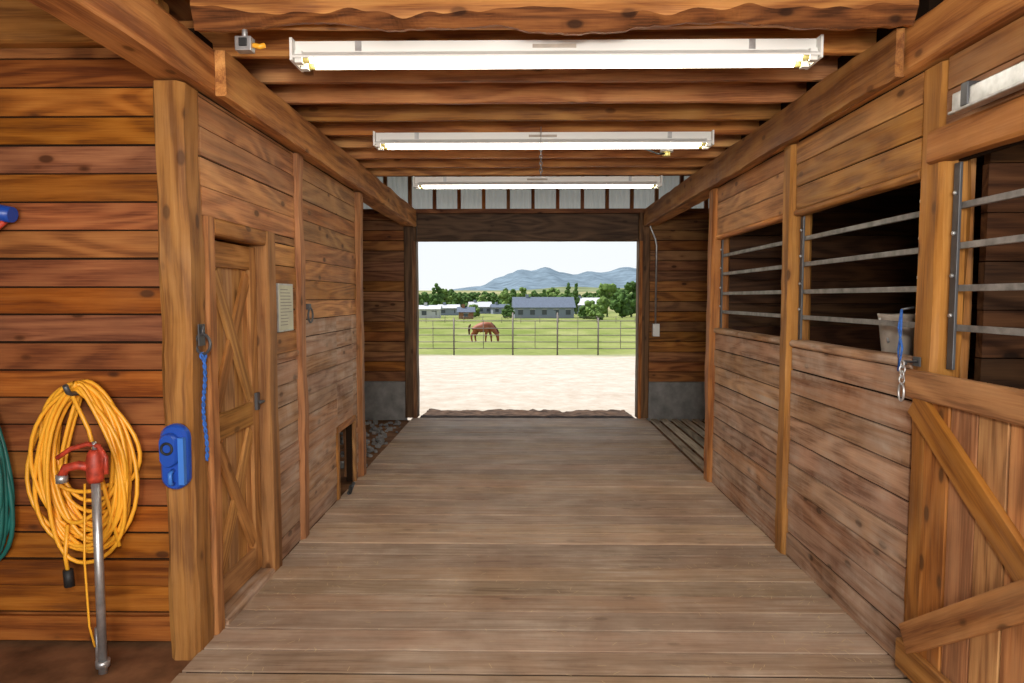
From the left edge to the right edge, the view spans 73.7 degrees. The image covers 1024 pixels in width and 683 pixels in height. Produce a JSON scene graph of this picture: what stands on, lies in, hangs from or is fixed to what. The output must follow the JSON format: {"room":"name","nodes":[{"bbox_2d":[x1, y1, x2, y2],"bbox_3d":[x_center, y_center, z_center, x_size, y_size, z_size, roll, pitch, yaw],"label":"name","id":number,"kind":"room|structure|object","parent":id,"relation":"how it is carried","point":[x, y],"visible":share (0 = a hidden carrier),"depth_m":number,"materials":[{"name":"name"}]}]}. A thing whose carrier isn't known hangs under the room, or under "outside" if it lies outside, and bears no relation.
{"room":"farm building","nodes":[
{"label":"farm building","id":0,"kind":"room"},
{"bbox_2d":[0,0,170,640],"bbox_3d":[-3.218,-0.058,3.249,3.270,3.003,0.162,0,4,1],"label":"wall","id":1,"kind":"structure","parent":0,"point":[80,287],"depth_m":3.21,"materials":[{"name":"red wood"}]},
{"bbox_2d":[0,427,14,560],"bbox_3d":[-2.556,0.630,3.184,0.403,0.896,0.180,0,4,1],"label":"garden hose","id":2,"kind":"object","parent":1,"relation":"attached to","point":[7,491],"visible":1,"depth_m":3.21,"materials":[{"name":"rubber"}]},
{"bbox_2d":[0,204,17,228],"bbox_3d":[-2.448,-0.575,3.116,0.338,0.159,0.120,0,4,1],"label":"tool","id":3,"kind":"object","parent":1,"relation":"attached to","point":[7,213],"visible":1,"depth_m":3.11,"materials":[{"name":"blue plastic"}]},
{"bbox_2d":[25,379,141,587],"bbox_3d":[-2.010,0.659,3.168,0.541,0.965,0.201,0,4,1],"label":"extension cord","id":4,"kind":"object","parent":1,"relation":"attached to","point":[64,517],"visible":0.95,"depth_m":3.16,"materials":[{"name":"yellow rubber"}]},
{"bbox_2d":[188,28,358,634],"bbox_3d":[-1.675,-0.085,4.741,0.543,2.932,2.978,0,4,1],"label":"wall","id":5,"kind":"structure","parent":0,"point":[246,177],"depth_m":4.20,"materials":[{"name":"orange wood"}]},
{"bbox_2d":[215,241,264,604],"bbox_3d":[-1.503,0.420,3.712,0.117,1.890,0.640,0,4,1],"label":"door","id":6,"kind":"structure","parent":5,"relation":"in","point":[239,396],"depth_m":3.76,"materials":[{"name":"brown wood"}]},
{"bbox_2d":[276,283,293,331],"bbox_3d":[-1.435,-0.215,4.322,0.016,0.300,0.270,0,4,1],"label":"framed notice","id":7,"kind":"object","parent":5,"relation":"attached to","point":[284,292],"visible":0.99,"depth_m":4.29,"materials":[{"name":"paper"}]},
{"bbox_2d":[306,304,313,322],"bbox_3d":[-1.421,-0.195,4.779,0.035,0.137,0.114,0,4,1],"label":"ring","id":8,"kind":"object","parent":5,"relation":"attached to","point":[308,306],"visible":0.98,"depth_m":4.75,"materials":[{"name":"metal"}]},
{"bbox_2d":[0,420,889,682],"bbox_3d":[0.139,1.543,2.752,10.200,0.070,13.300,0,4,1],"label":"ground","id":9,"kind":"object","parent":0,"point":[21,661],"depth_m":3.19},
{"bbox_2d":[55,441,110,674],"bbox_3d":[-1.885,0.964,3.039,0.231,1.051,0.095,0,4,-6],"label":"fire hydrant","id":10,"kind":"object","parent":9,"relation":"on","point":[96,464],"visible":1,"depth_m":3.01,"materials":[{"name":"metal"}]},
{"bbox_2d":[153,80,213,659],"bbox_3d":[-1.536,0.161,3.175,0.184,2.635,0.185,0,4,1],"label":"post","id":11,"kind":"object","parent":9,"relation":"on","point":[181,255],"visible":0.88,"depth_m":3.10,"materials":[{"name":"brown wood"}]},
{"bbox_2d":[159,423,191,488],"bbox_3d":[-1.516,0.520,3.053,0.124,0.295,0.089,0,4,1],"label":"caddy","id":12,"kind":"object","parent":11,"relation":"attached to","point":[175,439],"visible":1,"depth_m":3.04,"materials":[{"name":"plastic"}]},
{"bbox_2d":[199,352,208,460],"bbox_3d":[-1.416,0.301,3.147,0.038,0.508,0.020,0,4,1],"label":"lead rope","id":13,"kind":"object","parent":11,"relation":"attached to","point":[203,358],"visible":1,"depth_m":3.14,"materials":[{"name":"blue fabric"}]},
{"bbox_2d":[196,324,211,354],"bbox_3d":[-1.421,-0.008,3.132,0.054,0.142,0.106,-3,5,-40],"label":"ring","id":14,"kind":"object","parent":11,"relation":"attached to","point":[200,337],"visible":1,"depth_m":3.13,"materials":[{"name":"metal"}]},
{"bbox_2d":[340,420,400,468],"bbox_3d":[-1.867,1.162,7.920,0.930,0.064,2.629,0,4,1],"label":"gravel pile","id":15,"kind":"object","parent":9,"relation":"on","point":[380,438],"visible":0.39,"depth_m":8.18,"materials":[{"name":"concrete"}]},
{"bbox_2d":[364,381,704,420],"bbox_3d":[-0.012,0.848,9.504,9.600,0.600,0.180,0,4,1],"label":"foundation","id":16,"kind":"object","parent":9,"relation":"on","point":[384,400],"visible":0.09,"depth_m":9.39,"materials":[{"name":"concrete"}]},
{"bbox_2d":[650,419,704,472],"bbox_3d":[2.457,1.161,7.854,1.205,0.045,2.800,0,4,1],"label":"walkway","id":17,"kind":"object","parent":9,"relation":"on","point":[695,447],"visible":0.35,"depth_m":8.26,"materials":[{"name":"beige wood"}]},
{"bbox_2d":[704,188,729,484],"bbox_3d":[1.833,-0.030,6.108,0.178,2.625,0.163,0,4,1],"label":"end post","id":18,"kind":"object","parent":9,"relation":"on","point":[714,245],"visible":0.56,"depth_m":6.03,"materials":[{"name":"brown wood"}]},
{"bbox_2d":[904,60,970,621],"bbox_3d":[1.802,0.174,2.898,0.142,2.625,0.174,0,4,1],"label":"post","id":19,"kind":"object","parent":9,"relation":"on","point":[937,179],"visible":0.34,"depth_m":2.81,"materials":[{"name":"brown wood"}]},
{"bbox_2d":[960,158,976,378],"bbox_3d":[1.909,0.164,2.929,0.061,2.600,0.083,0,4,1],"label":"post","id":20,"kind":"object","parent":9,"relation":"on","point":[965,344],"visible":0.09,"depth_m":2.87,"materials":[{"name":"orange wood"}]},
{"bbox_2d":[215,175,708,381],"bbox_3d":[-0.012,-1.146,9.347,9.600,3.400,0.100,0,4,1],"label":"wall","id":21,"kind":"structure","parent":0,"point":[678,353],"depth_m":9.31,"materials":[{"name":"brown wood"}]},
{"bbox_2d":[403,214,419,417],"bbox_3d":[-1.387,-0.349,9.428,0.176,2.800,0.230,0,4,1],"label":"trim","id":22,"kind":"structure","parent":21,"relation":"attached to","point":[411,274],"depth_m":9.35,"materials":[{"name":"brown wood"}]},
{"bbox_2d":[363,176,708,208],"bbox_3d":[-0.012,-2.326,9.307,9.600,1.040,0.018,0,4,1],"label":"corrugated panel","id":23,"kind":"object","parent":21,"relation":"attached to","point":[520,198],"visible":0.13,"depth_m":9.33,"materials":[{"name":"grey plastic"}]},
{"bbox_2d":[635,213,649,418],"bbox_3d":[1.795,-0.346,9.380,0.160,2.800,0.228,0,4,1],"label":"trim","id":24,"kind":"structure","parent":21,"relation":"attached to","point":[643,244],"depth_m":9.30,"materials":[{"name":"brown wood"}]},
{"bbox_2d":[650,226,659,335],"bbox_3d":[1.926,-0.900,9.261,0.162,1.661,0.078,0,4,1],"label":"conduit","id":25,"kind":"object","parent":21,"relation":"attached to","point":[655,327],"visible":0.81,"depth_m":9.28,"materials":[{"name":"metal"}]},
{"bbox_2d":[408,290,635,419],"bbox_3d":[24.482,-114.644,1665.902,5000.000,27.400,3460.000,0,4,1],"label":"ground","id":26,"kind":"structure","parent":0,"point":[468,379],"depth_m":19.67,"materials":[{"name":"beige sand"}]},
{"bbox_2d":[420,292,432,304],"bbox_3d":[-29.789,-13.929,239.911,5.331,7.280,5.535,0,4,1],"label":"deciduous tree","id":27,"kind":"object","parent":26,"relation":"on","point":[425,299],"visible":0.51,"depth_m":238.29,"materials":[{"name":"green plant"}]},
{"bbox_2d":[419,303,442,317],"bbox_3d":[-18.973,-7.126,158.162,5.400,3.800,4.300,0,4,1],"label":"outbuilding","id":28,"kind":"object","parent":26,"relation":"on","point":[425,311],"visible":0.88,"depth_m":156.48,"materials":[{"name":"metal"}]},
{"bbox_2d":[429,283,444,304],"bbox_3d":[-22.084,-12.507,199.677,4.734,9.230,3.732,0,4,1],"label":"deciduous tree","id":29,"kind":"object","parent":26,"relation":"on","point":[436,300],"visible":0.9,"depth_m":198.93,"materials":[{"name":"green plant"}]},
{"bbox_2d":[441,288,452,303],"bbox_3d":[-22.373,-13.811,230.187,4.868,8.199,5.406,0,4,1],"label":"deciduous tree","id":30,"kind":"object","parent":26,"relation":"on","point":[444,291],"visible":0.4,"depth_m":229.55,"materials":[{"name":"green plant"}]},
{"bbox_2d":[438,302,460,314],"bbox_3d":[-17.531,-9.016,190.088,6.300,3.800,4.800,0,4,1],"label":"outbuilding","id":31,"kind":"object","parent":26,"relation":"on","point":[448,309],"visible":0.79,"depth_m":188.16,"materials":[{"name":"white"}]},
{"bbox_2d":[452,292,465,306],"bbox_3d":[-19.516,-14.549,249.966,5.181,7.319,5.018,0,4,1],"label":"deciduous tree","id":32,"kind":"object","parent":26,"relation":"on","point":[458,300],"visible":0.74,"depth_m":248.60,"materials":[{"name":"green plant"}]},
{"bbox_2d":[457,304,474,318],"bbox_3d":[-10.107,-6.490,150.055,4.359,3.400,4.180,0,4,1],"label":"garden shed","id":33,"kind":"object","parent":26,"relation":"on","point":[464,312],"visible":0.88,"depth_m":148.66,"materials":[{"name":"brown"}]},
{"bbox_2d":[462,292,476,306],"bbox_3d":[-15.593,-14.743,254.877,6.175,7.264,7.302,0,4,1],"label":"deciduous tree","id":34,"kind":"object","parent":26,"relation":"on","point":[470,297],"visible":0.62,"depth_m":253.07,"materials":[{"name":"green plant"}]},
{"bbox_2d":[469,304,479,316],"bbox_3d":[-9.247,-7.431,164.750,3.194,3.254,2.936,0,4,1],"label":"deciduous tree","id":35,"kind":"object","parent":26,"relation":"on","point":[477,310],"visible":0.55,"depth_m":164.07,"materials":[{"name":"green plant"}]},
{"bbox_2d":[467,300,491,313],"bbox_3d":[-10.080,-10.846,214.916,8.307,4.500,7.135,0,4,1],"label":"farmhouse","id":36,"kind":"object","parent":26,"relation":"on","point":[485,308],"visible":0.59,"depth_m":213.00,"materials":[{"name":"white"}]},
{"bbox_2d":[476,294,486,301],"bbox_3d":[-10.643,-12.646,229.772,4.731,6.334,4.773,0,4,1],"label":"deciduous tree","id":37,"kind":"object","parent":26,"relation":"on","point":[481,298],"visible":0.34,"depth_m":228.40,"materials":[{"name":"green plant"}]},
{"bbox_2d":[468,322,498,340],"bbox_3d":[-2.029,-0.700,49.092,2.330,1.431,0.832,1,4,9],"label":"horse","id":38,"kind":"object","parent":26,"relation":"on","point":[486,324],"visible":0.84,"depth_m":48.82},
{"bbox_2d":[486,292,499,303],"bbox_3d":[-6.762,-13.849,239.449,5.008,7.179,4.344,0,4,1],"label":"deciduous tree","id":39,"kind":"object","parent":26,"relation":"on","point":[493,295],"visible":0.49,"depth_m":238.78,"materials":[{"name":"green plant"}]},
{"bbox_2d":[490,302,508,313],"bbox_3d":[-3.697,-10.193,209.853,6.638,3.800,5.857,0,4,1],"label":"outbuilding","id":40,"kind":"object","parent":26,"relation":"on","point":[496,308],"visible":0.58,"depth_m":207.96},
{"bbox_2d":[498,288,510,303],"bbox_3d":[-2.583,-15.593,254.581,5.298,8.857,6.241,0,4,1],"label":"deciduous tree","id":41,"kind":"object","parent":26,"relation":"on","point":[504,295],"visible":0.74,"depth_m":252.63,"materials":[{"name":"green plant"}]},
{"bbox_2d":[501,304,514,317],"bbox_3d":[-0.864,-6.587,149.932,3.081,3.210,2.635,0,4,1],"label":"deciduous tree","id":42,"kind":"object","parent":26,"relation":"on","point":[507,311],"visible":0.98,"depth_m":149.13,"materials":[{"name":"green plant"}]},
{"bbox_2d":[508,289,516,309],"bbox_3d":[0.419,-11.018,189.959,3.014,7.412,3.133,0,4,1],"label":"conifer tree","id":43,"kind":"object","parent":26,"relation":"on","point":[513,293],"visible":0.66,"depth_m":189.17,"materials":[{"name":"green plant"}]},
{"bbox_2d":[516,287,529,296],"bbox_3d":[2.979,-12.946,214.276,5.815,8.372,4.716,0,4,1],"label":"deciduous tree","id":44,"kind":"object","parent":26,"relation":"on","point":[523,290],"visible":0.34,"depth_m":213.57,"materials":[{"name":"green plant"}]},
{"bbox_2d":[420,408,633,417],"bbox_3d":[0.216,1.121,10.051,3.000,0.187,1.264,0,4,1],"label":"trim","id":45,"kind":"structure","parent":26,"relation":"on","point":[431,413],"depth_m":9.91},
{"bbox_2d":[419,289,635,306],"bbox_3d":[14.002,-28.537,453.070,264.440,12.691,373.144,0,4,1],"label":"tree line","id":46,"kind":"object","parent":26,"relation":"on","point":[451,291],"visible":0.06,"depth_m":344.05,"materials":[{"name":"green plant"}]},
{"bbox_2d":[419,313,635,354],"bbox_3d":[0.631,-0.243,26.031,20.160,1.720,0.060,0,4,1],"label":"fence","id":47,"kind":"object","parent":26,"relation":"on","point":[453,328],"visible":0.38,"depth_m":26.02,"materials":[{"name":"grey metal"}]},
{"bbox_2d":[529,290,538,296],"bbox_3d":[8.104,-14.164,239.555,4.740,7.794,5.170,0,4,1],"label":"deciduous tree","id":48,"kind":"object","parent":26,"relation":"on","point":[534,293],"visible":0.38,"depth_m":238.43,"materials":[{"name":"green plant"}]},
{"bbox_2d":[512,294,575,317],"bbox_3d":[7.255,-8.156,159.715,14.822,5.700,9.509,0,4,1],"label":"farmhouse","id":49,"kind":"object","parent":26,"relation":"on","point":[524,307],"visible":0.94,"depth_m":155.99,"materials":[{"name":"grey"}]},
{"bbox_2d":[542,289,546,296],"bbox_3d":[9.224,-11.577,199.613,3.028,7.381,2.619,0,4,1],"label":"conifer tree","id":50,"kind":"object","parent":26,"relation":"on","point":[543,290],"visible":0.3,"depth_m":198.88,"materials":[{"name":"green plant"}]},
{"bbox_2d":[546,287,559,296],"bbox_3d":[14.572,-15.298,249.406,6.948,9.122,6.028,0,4,1],"label":"deciduous tree","id":51,"kind":"object","parent":26,"relation":"on","point":[549,293],"visible":0.36,"depth_m":248.53,"materials":[{"name":"green plant"}]},
{"bbox_2d":[564,282,570,296],"bbox_3d":[14.797,-11.493,184.347,2.958,9.032,2.629,0,4,1],"label":"conifer tree","id":52,"kind":"object","parent":26,"relation":"on","point":[567,292],"visible":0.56,"depth_m":183.98,"materials":[{"name":"green plant"}]},
{"bbox_2d":[573,283,579,314],"bbox_3d":[18.439,-12.505,199.430,2.926,9.258,2.949,0,4,1],"label":"conifer tree","id":53,"kind":"object","parent":26,"relation":"on","point":[575,291],"visible":0.84,"depth_m":198.88,"materials":[{"name":"green plant"}]},
{"bbox_2d":[577,306,587,318],"bbox_3d":[15.670,-6.380,149.847,2.658,2.932,2.648,0,4,1],"label":"deciduous tree","id":54,"kind":"object","parent":26,"relation":"on","point":[582,314],"visible":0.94,"depth_m":149.02,"materials":[{"name":"green plant"}]},
{"bbox_2d":[574,296,598,313],"bbox_3d":[23.598,-11.464,214.382,11.154,5.800,9.591,0,4,1],"label":"farmhouse","id":55,"kind":"object","parent":26,"relation":"on","point":[582,300],"visible":0.13,"depth_m":212.69,"materials":[{"name":"white"}]},
{"bbox_2d":[581,300,595,318],"bbox_3d":[17.158,-6.889,149.578,4.678,4.424,4.008,0,4,1],"label":"deciduous tree","id":56,"kind":"object","parent":26,"relation":"on","point":[587,303],"visible":0.54,"depth_m":148.70,"materials":[{"name":"green plant"}]},
{"bbox_2d":[591,290,599,297],"bbox_3d":[31.127,-14.953,248.855,5.513,8.268,5.389,0,4,1],"label":"deciduous tree","id":57,"kind":"object","parent":26,"relation":"on","point":[595,295],"visible":0.17,"depth_m":247.87,"materials":[{"name":"green plant"}]},
{"bbox_2d":[588,303,604,319],"bbox_3d":[17.339,-6.080,139.551,3.432,3.496,3.389,0,4,1],"label":"deciduous tree","id":58,"kind":"object","parent":26,"relation":"on","point":[597,311],"visible":1,"depth_m":138.87,"materials":[{"name":"green plant"}]},
{"bbox_2d":[596,283,616,316],"bbox_3d":[23.409,-10.362,169.841,5.060,8.496,5.258,0,4,1],"label":"deciduous tree","id":59,"kind":"object","parent":26,"relation":"on","point":[606,290],"visible":0.93,"depth_m":168.33,"materials":[{"name":"green plant"}]},
{"bbox_2d":[609,288,619,309],"bbox_3d":[36.350,-14.571,238.935,5.607,8.685,6.038,0,4,1],"label":"deciduous tree","id":60,"kind":"object","parent":26,"relation":"on","point":[616,294],"visible":0.2,"depth_m":237.21,"materials":[{"name":"green plant"}]},
{"bbox_2d":[610,289,630,317],"bbox_3d":[25.354,-8.870,159.445,4.919,6.760,4.715,0,4,1],"label":"deciduous tree","id":61,"kind":"object","parent":26,"relation":"on","point":[621,306],"visible":1,"depth_m":158.60,"materials":[{"name":"green plant"}]},
{"bbox_2d":[623,281,635,316],"bbox_3d":[29.689,-10.533,169.421,4.302,8.892,4.863,0,4,1],"label":"deciduous tree","id":62,"kind":"object","parent":26,"relation":"on","point":[629,287],"visible":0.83,"depth_m":168.27,"materials":[{"name":"green plant"}]},
{"bbox_2d":[179,21,877,175],"bbox_3d":[0.123,-1.371,1.462,3.700,0.180,10.396,0,4,1],"label":"ceiling joists","id":63,"kind":"object","parent":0,"point":[346,106],"depth_m":4.16,"materials":[{"name":"brown wood"}]},
{"bbox_2d":[171,418,912,682],"bbox_3d":[0.137,1.518,2.806,3.213,0.093,13.211,0,4,1],"label":"floor","id":64,"kind":"structure","parent":0,"point":[499,629],"depth_m":3.91,"materials":[{"name":"brown wood"}]},
{"bbox_2d":[291,153,309,539],"bbox_3d":[-1.443,0.052,4.650,0.081,2.605,0.143,0,4,1],"label":"post","id":65,"kind":"object","parent":64,"relation":"on","point":[302,385],"visible":0.73,"depth_m":4.62,"materials":[{"name":"brown wood"}]},
{"bbox_2d":[347,482,354,494],"bbox_3d":[-1.362,1.241,5.775,0.040,0.080,0.168,0,4,1],"label":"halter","id":66,"kind":"object","parent":64,"relation":"on","point":[351,486],"visible":1,"depth_m":5.72,"materials":[{"name":"leather"}]},
{"bbox_2d":[343,192,365,476],"bbox_3d":[-1.469,-0.053,6.303,0.198,2.605,0.152,0,4,1],"label":"end post","id":67,"kind":"object","parent":64,"relation":"on","point":[358,196],"visible":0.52,"depth_m":6.26,"materials":[{"name":"brown wood"}]},
{"bbox_2d":[775,144,811,556],"bbox_3d":[1.817,0.079,4.395,0.159,2.625,0.150,0,4,1],"label":"post","id":68,"kind":"object","parent":64,"relation":"on","point":[791,226],"visible":0.56,"depth_m":4.34,"materials":[{"name":"brown wood"}]},
{"bbox_2d":[453,267,635,289],"bbox_3d":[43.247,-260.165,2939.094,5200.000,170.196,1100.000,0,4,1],"label":"mountain range","id":69,"kind":"object","parent":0,"point":[545,277],"visible":0.12,"depth_m":3054.51,"materials":[{"name":"blue stone"}]},
{"bbox_2d":[163,0,943,20],"bbox_3d":[-0.102,-1.504,1.509,9.750,0.089,11.200,0,4,1],"label":"ceiling","id":70,"kind":"structure","parent":0,"point":[180,10],"depth_m":3.24,"materials":[{"name":"red wood"}]},
{"bbox_2d":[26,0,415,226],"bbox_3d":[-1.475,-1.230,2.649,0.249,0.238,13.200,0,4,1],"label":"beam","id":71,"kind":"structure","parent":70,"relation":"attached to","point":[142,33],"depth_m":3.17,"materials":[{"name":"brown wood"}]},
{"bbox_2d":[413,175,661,188],"bbox_3d":[0.246,-1.553,6.672,2.404,0.104,0.168,0,4,1],"label":"fluorescent light fixture","id":72,"kind":"object","parent":70,"relation":"attached to","point":[655,182],"visible":1,"depth_m":6.63,"materials":[{"name":"white metal"}]},
{"bbox_2d":[373,130,713,150],"bbox_3d":[0.220,-1.440,4.896,2.404,0.104,0.168,0,4,1],"label":"fluorescent light fixture","id":73,"kind":"object","parent":70,"relation":"attached to","point":[456,140],"visible":1,"depth_m":4.86,"materials":[{"name":"white metal"}]},
{"bbox_2d":[539,147,542,175],"bbox_3d":[0.200,-1.313,4.724,0.018,0.338,0.018,-4,5,-44],"label":"pull chain","id":74,"kind":"object","parent":73,"relation":"hanging from","point":[540,147],"visible":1,"depth_m":4.73,"materials":[{"name":"metal"}]},
{"bbox_2d":[190,0,918,35],"bbox_3d":[0.166,-1.423,2.883,3.035,0.247,0.080,0,4,1],"label":"header beam","id":75,"kind":"structure","parent":70,"relation":"attached to","point":[550,17],"depth_m":2.86,"materials":[{"name":"brown wood"}]},
{"bbox_2d":[235,29,265,53],"bbox_3d":[-1.114,-1.287,2.911,0.125,0.100,0.060,0,4,1],"label":"electrical box","id":76,"kind":"object","parent":75,"relation":"attached to","point":[244,44],"visible":1,"depth_m":2.90,"materials":[{"name":"metal"}]},
{"bbox_2d":[289,34,823,71],"bbox_3d":[0.195,-1.329,3.159,2.404,0.104,0.168,0,4,1],"label":"fluorescent light fixture","id":77,"kind":"object","parent":70,"relation":"attached to","point":[306,56],"visible":1,"depth_m":3.12,"materials":[{"name":"white metal"}]},
{"bbox_2d":[645,149,672,156],"bbox_3d":[1.081,-1.441,5.069,0.258,0.127,0.094,-2,4,-23],"label":"outlet","id":78,"kind":"object","parent":70,"relation":"attached to","point":[665,152],"visible":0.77,"depth_m":5.07,"materials":[{"name":"yellow plastic"}]},
{"bbox_2d":[644,0,1023,225],"bbox_3d":[1.757,-1.228,2.602,0.246,0.236,13.200,0,4,1],"label":"beam","id":79,"kind":"structure","parent":70,"relation":"attached to","point":[952,26],"depth_m":3.28,"materials":[{"name":"brown wood"}]},
{"bbox_2d":[492,287,624,291],"bbox_3d":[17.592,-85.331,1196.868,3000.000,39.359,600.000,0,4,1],"label":"foothills","id":80,"kind":"object","parent":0,"point":[562,289],"visible":0.02,"depth_m":1390.62,"materials":[{"name":"green plant"}]},
{"bbox_2d":[712,0,1023,659],"bbox_3d":[1.754,0.108,1.058,0.132,2.948,9.948,0,4,1],"label":"wall","id":81,"kind":"structure","parent":0,"point":[849,467],"depth_m":3.60,"materials":[{"name":"brown wood"}]},
{"bbox_2d":[719,240,781,327],"bbox_3d":[1.826,-0.455,5.215,0.044,0.765,1.540,0,4,1],"label":"bars","id":82,"kind":"object","parent":81,"relation":"in","point":[776,244],"visible":0.53,"depth_m":5.35,"materials":[{"name":"metal"}]},
{"bbox_2d":[798,191,920,339],"bbox_3d":[1.802,-0.353,3.619,0.044,0.765,1.320,0,4,1],"label":"bars","id":83,"kind":"object","parent":81,"relation":"in","point":[914,215],"visible":0.57,"depth_m":3.62,"materials":[{"name":"metal"}]},
{"bbox_2d":[877,313,914,355],"bbox_3d":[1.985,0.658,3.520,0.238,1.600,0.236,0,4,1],"label":"bucket","id":84,"kind":"object","parent":81,"relation":"hanging from","point":[889,336],"visible":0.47,"depth_m":3.41,"materials":[{"name":"metal"}]},
{"bbox_2d":[897,306,914,370],"bbox_3d":[1.742,-0.012,3.020,0.066,0.290,0.040,0,4,1],"label":"lead rope","id":85,"kind":"object","parent":81,"relation":"hanging from","point":[900,321],"visible":0.98,"depth_m":3.01,"materials":[{"name":"fabric"}]},
{"bbox_2d":[895,369,1023,682],"bbox_3d":[1.687,0.815,2.164,0.066,1.304,1.545,0,4,1],"label":"door","id":86,"kind":"structure","parent":81,"relation":"in","point":[964,622],"depth_m":2.54,"materials":[{"name":"orange wood"}]},
{"bbox_2d":[897,356,920,401],"bbox_3d":[1.688,0.161,2.909,0.094,0.191,0.050,-1,4,-11],"label":"chain","id":87,"kind":"object","parent":86,"relation":"attached to","point":[916,361],"visible":1,"depth_m":2.90,"materials":[{"name":"metal"}]},
{"bbox_2d":[946,162,1023,369],"bbox_3d":[1.779,-0.256,2.047,0.044,0.830,1.450,0,4,1],"label":"bars","id":88,"kind":"object","parent":81,"relation":"in","point":[956,245],"visible":1,"depth_m":2.71,"materials":[{"name":"metal"}]},
{"bbox_2d":[948,61,1023,114],"bbox_3d":[1.684,-0.863,1.905,0.090,0.100,1.360,0,4,1],"label":"door track","id":89,"kind":"object","parent":81,"relation":"attached to","point":[972,95],"visible":1,"depth_m":2.38,"materials":[{"name":"metal"}]},
{"bbox_2d":[728,143,1023,388],"bbox_3d":[3.332,-0.418,2.630,2.915,4.000,13.200,0,4,1],"label":"wall","id":90,"kind":"structure","parent":0,"point":[998,359],"depth_m":6.01,"materials":[{"name":"brown wood"}]}
]}

